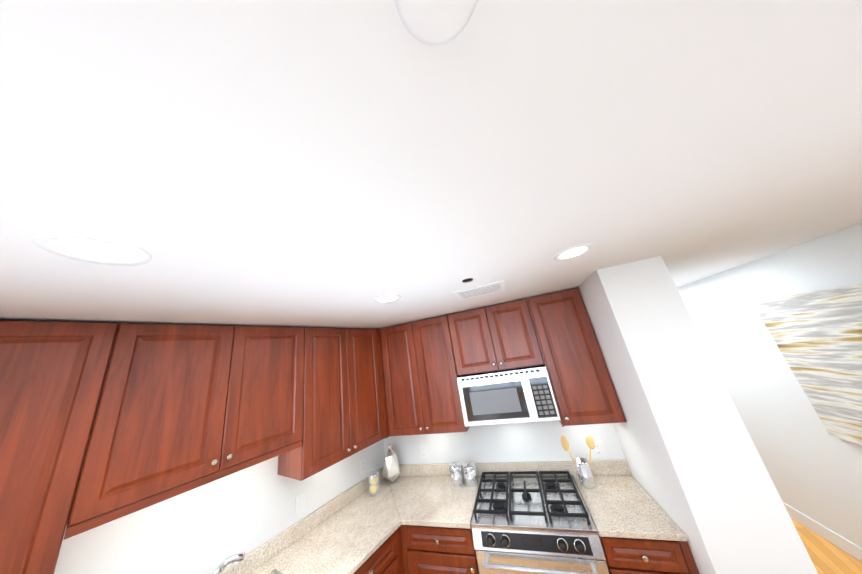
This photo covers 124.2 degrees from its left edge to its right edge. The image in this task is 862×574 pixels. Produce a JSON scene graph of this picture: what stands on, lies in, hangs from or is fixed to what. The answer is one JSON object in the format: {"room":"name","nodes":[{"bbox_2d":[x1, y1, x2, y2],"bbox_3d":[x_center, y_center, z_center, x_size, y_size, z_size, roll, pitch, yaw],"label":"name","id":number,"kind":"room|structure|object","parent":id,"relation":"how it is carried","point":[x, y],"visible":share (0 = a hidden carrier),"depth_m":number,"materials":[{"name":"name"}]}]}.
{"room":"kitchen","nodes":[
{"label":"kitchen","id":0,"kind":"room"},
{"bbox_2d":[54,439,384,573],"bbox_3d":[-1.539,1.482,1.188,0.150,2.440,4.370,-19,-20,30],"label":"wall","id":1,"kind":"structure","parent":0,"point":[210,527],"depth_m":1.38,"materials":[{"name":"white paint"}]},
{"bbox_2d":[0,320,118,573],"bbox_3d":[-1.740,0.658,0.792,0.383,1.040,0.604,-19,-20,30],"label":"upper cabinet","id":2,"kind":"object","parent":1,"relation":"attached to","point":[52,375],"visible":0.95,"depth_m":0.89,"materials":[{"name":"brown wood"}]},
{"bbox_2d":[64,323,303,539],"bbox_3d":[-1.335,0.687,1.432,0.383,0.835,0.893,-19,-20,30],"label":"upper cabinet","id":3,"kind":"object","parent":1,"relation":"attached to","point":[181,409],"visible":1,"depth_m":1.20,"materials":[{"name":"brown wood"}]},
{"bbox_2d":[295,492,305,516],"bbox_3d":[-1.011,1.683,1.770,0.011,0.120,0.075,-19,-20,30],"label":"switch plate","id":4,"kind":"object","parent":1,"relation":"attached to","point":[300,504],"visible":1,"depth_m":1.77,"materials":[{"name":"white plastic"}]},
{"bbox_2d":[277,327,384,480],"bbox_3d":[-0.856,0.922,2.077,0.383,1.040,0.765,-19,-20,30],"label":"upper cabinet","id":5,"kind":"object","parent":1,"relation":"attached to","point":[342,410],"visible":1,"depth_m":1.89,"materials":[{"name":"brown wood"}]},
{"bbox_2d":[360,457,366,474],"bbox_3d":[-0.673,1.778,2.268,0.009,0.120,0.075,-19,-20,30],"label":"electrical outlet plate","id":6,"kind":"object","parent":1,"relation":"attached to","point":[363,468],"visible":1,"depth_m":2.26,"materials":[{"name":"white plastic"}]},
{"bbox_2d":[376,329,388,438],"bbox_3d":[-0.545,1.022,2.551,0.356,1.040,0.382,-19,-20,30],"label":"upper cabinet","id":7,"kind":"object","parent":1,"relation":"attached to","point":[385,420],"visible":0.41,"depth_m":2.31,"materials":[{"name":"brown wood"}]},
{"bbox_2d":[0,0,861,328],"bbox_3d":[2.126,-1.467,-2.100,14.000,0.100,19.000,-19,-20,30],"label":"ceiling","id":8,"kind":"structure","parent":0,"point":[292,162],"depth_m":0.46,"materials":[{"name":"white paint"}]},
{"bbox_2d":[31,231,151,265],"bbox_3d":[-0.876,-0.097,0.602,0.180,0.010,0.180,-19,-20,30],"label":"recessed light","id":9,"kind":"object","parent":8,"relation":"in","point":[91,248],"visible":1,"depth_m":0.59,"materials":[{"name":"white paint"}]},
{"bbox_2d":[373,294,400,302],"bbox_3d":[-0.278,0.074,1.449,0.180,0.010,0.180,-19,-20,30],"label":"recessed light","id":10,"kind":"object","parent":8,"relation":"in","point":[388,298],"visible":1,"depth_m":1.44,"materials":[{"name":"white paint"}]},
{"bbox_2d":[395,0,476,44],"bbox_3d":[0.007,-0.339,0.258,0.100,0.015,0.100,-19,-20,30],"label":"cover plate","id":11,"kind":"object","parent":8,"relation":"attached to","point":[433,22],"visible":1,"depth_m":0.28,"materials":[{"name":"white paint"}]},
{"bbox_2d":[462,278,472,282],"bbox_3d":[0.214,-0.038,1.333,0.064,0.007,0.064,-19,-20,30],"label":"cap","id":12,"kind":"object","parent":8,"relation":"attached to","point":[467,280],"visible":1,"depth_m":1.32,"materials":[{"name":"black plastic"}]},
{"bbox_2d":[452,280,504,299],"bbox_3d":[0.346,0.030,1.606,0.340,0.014,0.260,-14,-18,16],"label":"ceiling vent","id":13,"kind":"object","parent":8,"relation":"in","point":[485,289],"visible":1,"depth_m":1.57,"materials":[{"name":"white metal"}]},
{"bbox_2d":[553,244,593,260],"bbox_3d":[0.717,-0.174,1.154,0.180,0.010,0.180,-19,-20,30],"label":"recessed light","id":14,"kind":"object","parent":8,"relation":"in","point":[573,252],"visible":0.98,"depth_m":1.15,"materials":[{"name":"white paint"}]},
{"bbox_2d":[384,420,625,476],"bbox_3d":[0.547,1.499,2.287,2.950,2.440,0.120,-14,-18,16],"label":"wall","id":15,"kind":"structure","parent":0,"point":[528,442],"depth_m":2.16,"materials":[{"name":"white paint"}]},
{"bbox_2d":[400,525,406,573],"bbox_3d":[-0.254,2.305,2.021,0.633,0.782,0.606,-19,-20,30],"label":"base cabinet","id":16,"kind":"object","parent":15,"relation":"attached to","point":[403,549],"depth_m":1.70,"materials":[{"name":"brown wood"}]},
{"bbox_2d":[420,445,427,458],"bbox_3d":[-0.074,1.717,2.380,0.075,0.120,0.009,-14,-18,16],"label":"electrical outlet plate","id":17,"kind":"object","parent":15,"relation":"attached to","point":[423,450],"visible":1,"depth_m":2.38,"materials":[{"name":"white plastic"}]},
{"bbox_2d":[380,315,469,435],"bbox_3d":[-0.073,0.895,2.384,0.768,1.040,0.383,-14,-18,16],"label":"upper cabinet","id":18,"kind":"object","parent":15,"relation":"attached to","point":[420,381],"visible":0.98,"depth_m":2.22,"materials":[{"name":"brown wood"}]},
{"bbox_2d":[447,299,543,375],"bbox_3d":[0.607,0.501,2.243,0.756,0.580,0.383,-14,-18,16],"label":"upper cabinet","id":19,"kind":"object","parent":15,"relation":"attached to","point":[502,336],"visible":1,"depth_m":2.08,"materials":[{"name":"brown wood"}]},
{"bbox_2d":[457,365,560,426],"bbox_3d":[0.670,0.963,2.066,0.750,0.394,0.432,-14,-18,16],"label":"microwave","id":20,"kind":"object","parent":19,"relation":"attached to","point":[518,395],"visible":0.98,"depth_m":1.89,"materials":[{"name":"white plastic"}]},
{"bbox_2d":[526,288,625,426],"bbox_3d":[1.196,0.580,2.013,0.430,1.040,0.383,-14,-18,16],"label":"upper cabinet","id":21,"kind":"object","parent":15,"relation":"attached to","point":[583,389],"visible":0.98,"depth_m":1.85,"materials":[{"name":"brown wood"}]},
{"bbox_2d":[591,441,607,457],"bbox_3d":[1.414,1.379,1.937,0.115,0.120,0.009,-14,-18,16],"label":"electrical outlet plate","id":22,"kind":"object","parent":15,"relation":"attached to","point":[598,451],"visible":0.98,"depth_m":1.93,"materials":[{"name":"white plastic"}]},
{"bbox_2d":[577,256,817,573],"bbox_3d":[1.603,1.090,1.508,0.362,2.440,0.810,-14,-18,16],"label":"wall","id":23,"kind":"structure","parent":0,"point":[699,472],"depth_m":1.26,"materials":[{"name":"white paint"}]},
{"bbox_2d":[677,222,861,547],"bbox_3d":[2.091,0.192,-1.115,0.120,2.440,13.120,-14,-18,17],"label":"wall","id":24,"kind":"structure","parent":0,"point":[813,467],"depth_m":2.08,"materials":[{"name":"white paint"}]},
{"bbox_2d":[752,283,861,444],"bbox_3d":[2.914,0.543,1.521,0.035,1.087,0.950,-14,-18,17],"label":"picture","id":25,"kind":"object","parent":24,"relation":"attached to","point":[816,336],"visible":1,"depth_m":1.71},
{"bbox_2d":[783,502,861,561],"bbox_3d":[2.188,1.294,-1.470,0.014,0.120,12.950,-14,-18,17],"label":"baseboard","id":26,"kind":"structure","parent":24,"relation":"attached to","point":[841,542],"depth_m":2.01,"materials":[{"name":"white paint"}]},
{"bbox_2d":[790,517,861,573],"bbox_3d":[2.500,0.920,-2.847,14.000,0.080,19.000,-19,-20,30],"label":"floor","id":27,"kind":"structure","parent":0,"point":[826,556],"depth_m":1.90,"materials":[{"name":"brown wood"}]},
{"bbox_2d":[354,527,404,573],"bbox_3d":[-0.570,2.254,1.517,0.653,0.890,0.578,-19,-20,30],"label":"base cabinet","id":28,"kind":"object","parent":27,"relation":"on","point":[386,557],"visible":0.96,"depth_m":1.58,"materials":[{"name":"brown wood"}]},
{"bbox_2d":[403,525,478,573],"bbox_3d":[0.195,2.223,1.799,0.529,0.890,0.653,-14,-18,16],"label":"base cabinet","id":29,"kind":"object","parent":27,"relation":"on","point":[436,550],"visible":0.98,"depth_m":1.61,"materials":[{"name":"brown wood"}]},
{"bbox_2d":[471,471,608,573],"bbox_3d":[0.794,2.025,1.608,0.772,0.972,0.690,-14,-18,16],"label":"steel gas range","id":30,"kind":"object","parent":27,"relation":"on","point":[538,524],"visible":1,"depth_m":1.50,"materials":[{"name":"silver metal"}]},
{"bbox_2d":[598,533,698,573],"bbox_3d":[1.373,1.930,1.455,0.426,0.890,0.653,-14,-18,16],"label":"base cabinet","id":31,"kind":"object","parent":27,"relation":"on","point":[634,556],"visible":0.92,"depth_m":1.29,"materials":[{"name":"brown wood"}]},
{"bbox_3d":[-0.990,2.129,0.906,0.653,0.890,0.922,-19,-20,30],"label":"base cabinet","id":32,"kind":"object","parent":27,"relation":"on","visible":0},
{"bbox_2d":[220,464,439,573],"bbox_3d":[-0.855,1.701,1.349,0.675,0.130,2.847,-19,-20,30],"label":"countertop","id":33,"kind":"structure","parent":32,"relation":"on","point":[353,529],"depth_m":1.66,"materials":[{"name":"beige stone"}]},
{"bbox_2d":[213,552,244,573],"bbox_3d":[-1.212,1.652,1.248,0.144,0.206,0.282,-19,-20,30],"label":"kitchen faucet","id":34,"kind":"object","parent":33,"relation":"on","point":[230,560],"visible":1,"depth_m":1.31,"materials":[{"name":"silver metal"}]},
{"bbox_2d":[367,470,379,496],"bbox_3d":[-0.540,1.851,2.154,0.108,0.166,0.108,-19,-20,30],"label":"jar","id":35,"kind":"object","parent":33,"relation":"on","point":[373,480],"visible":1,"depth_m":2.13,"materials":[{"name":"clear glass"}]},
{"bbox_2d":[382,444,399,482],"bbox_3d":[-0.396,1.792,2.317,0.186,0.332,0.190,-19,-20,30],"label":"vase","id":36,"kind":"object","parent":33,"relation":"on","point":[391,471],"visible":0.98,"depth_m":2.27,"materials":[{"name":"white ceramic"}]},
{"bbox_2d":[400,460,688,541],"bbox_3d":[0.763,1.569,1.739,1.650,0.130,1.083,-19,-20,30],"label":"countertop","id":37,"kind":"structure","parent":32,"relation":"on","point":[618,505],"depth_m":1.72,"materials":[{"name":"beige stone"}]},
{"bbox_2d":[449,462,463,486],"bbox_3d":[0.234,1.720,2.112,0.119,0.160,0.119,-19,-20,30],"label":"steel canister","id":38,"kind":"object","parent":37,"relation":"on","point":[456,474],"visible":1,"depth_m":2.07,"materials":[{"name":"silver metal"}]},
{"bbox_2d":[462,461,477,486],"bbox_3d":[0.354,1.690,2.077,0.119,0.160,0.119,-19,-20,30],"label":"steel canister","id":39,"kind":"object","parent":37,"relation":"on","point":[470,473],"visible":1,"depth_m":2.04,"materials":[{"name":"silver metal"}]},
{"bbox_2d":[561,435,595,488],"bbox_3d":[1.212,1.379,1.826,0.237,0.346,0.104,-19,-20,30],"label":"utensil crock","id":40,"kind":"object","parent":37,"relation":"on","point":[584,472],"visible":1,"depth_m":1.80,"materials":[{"name":"silver metal"}]}
]}

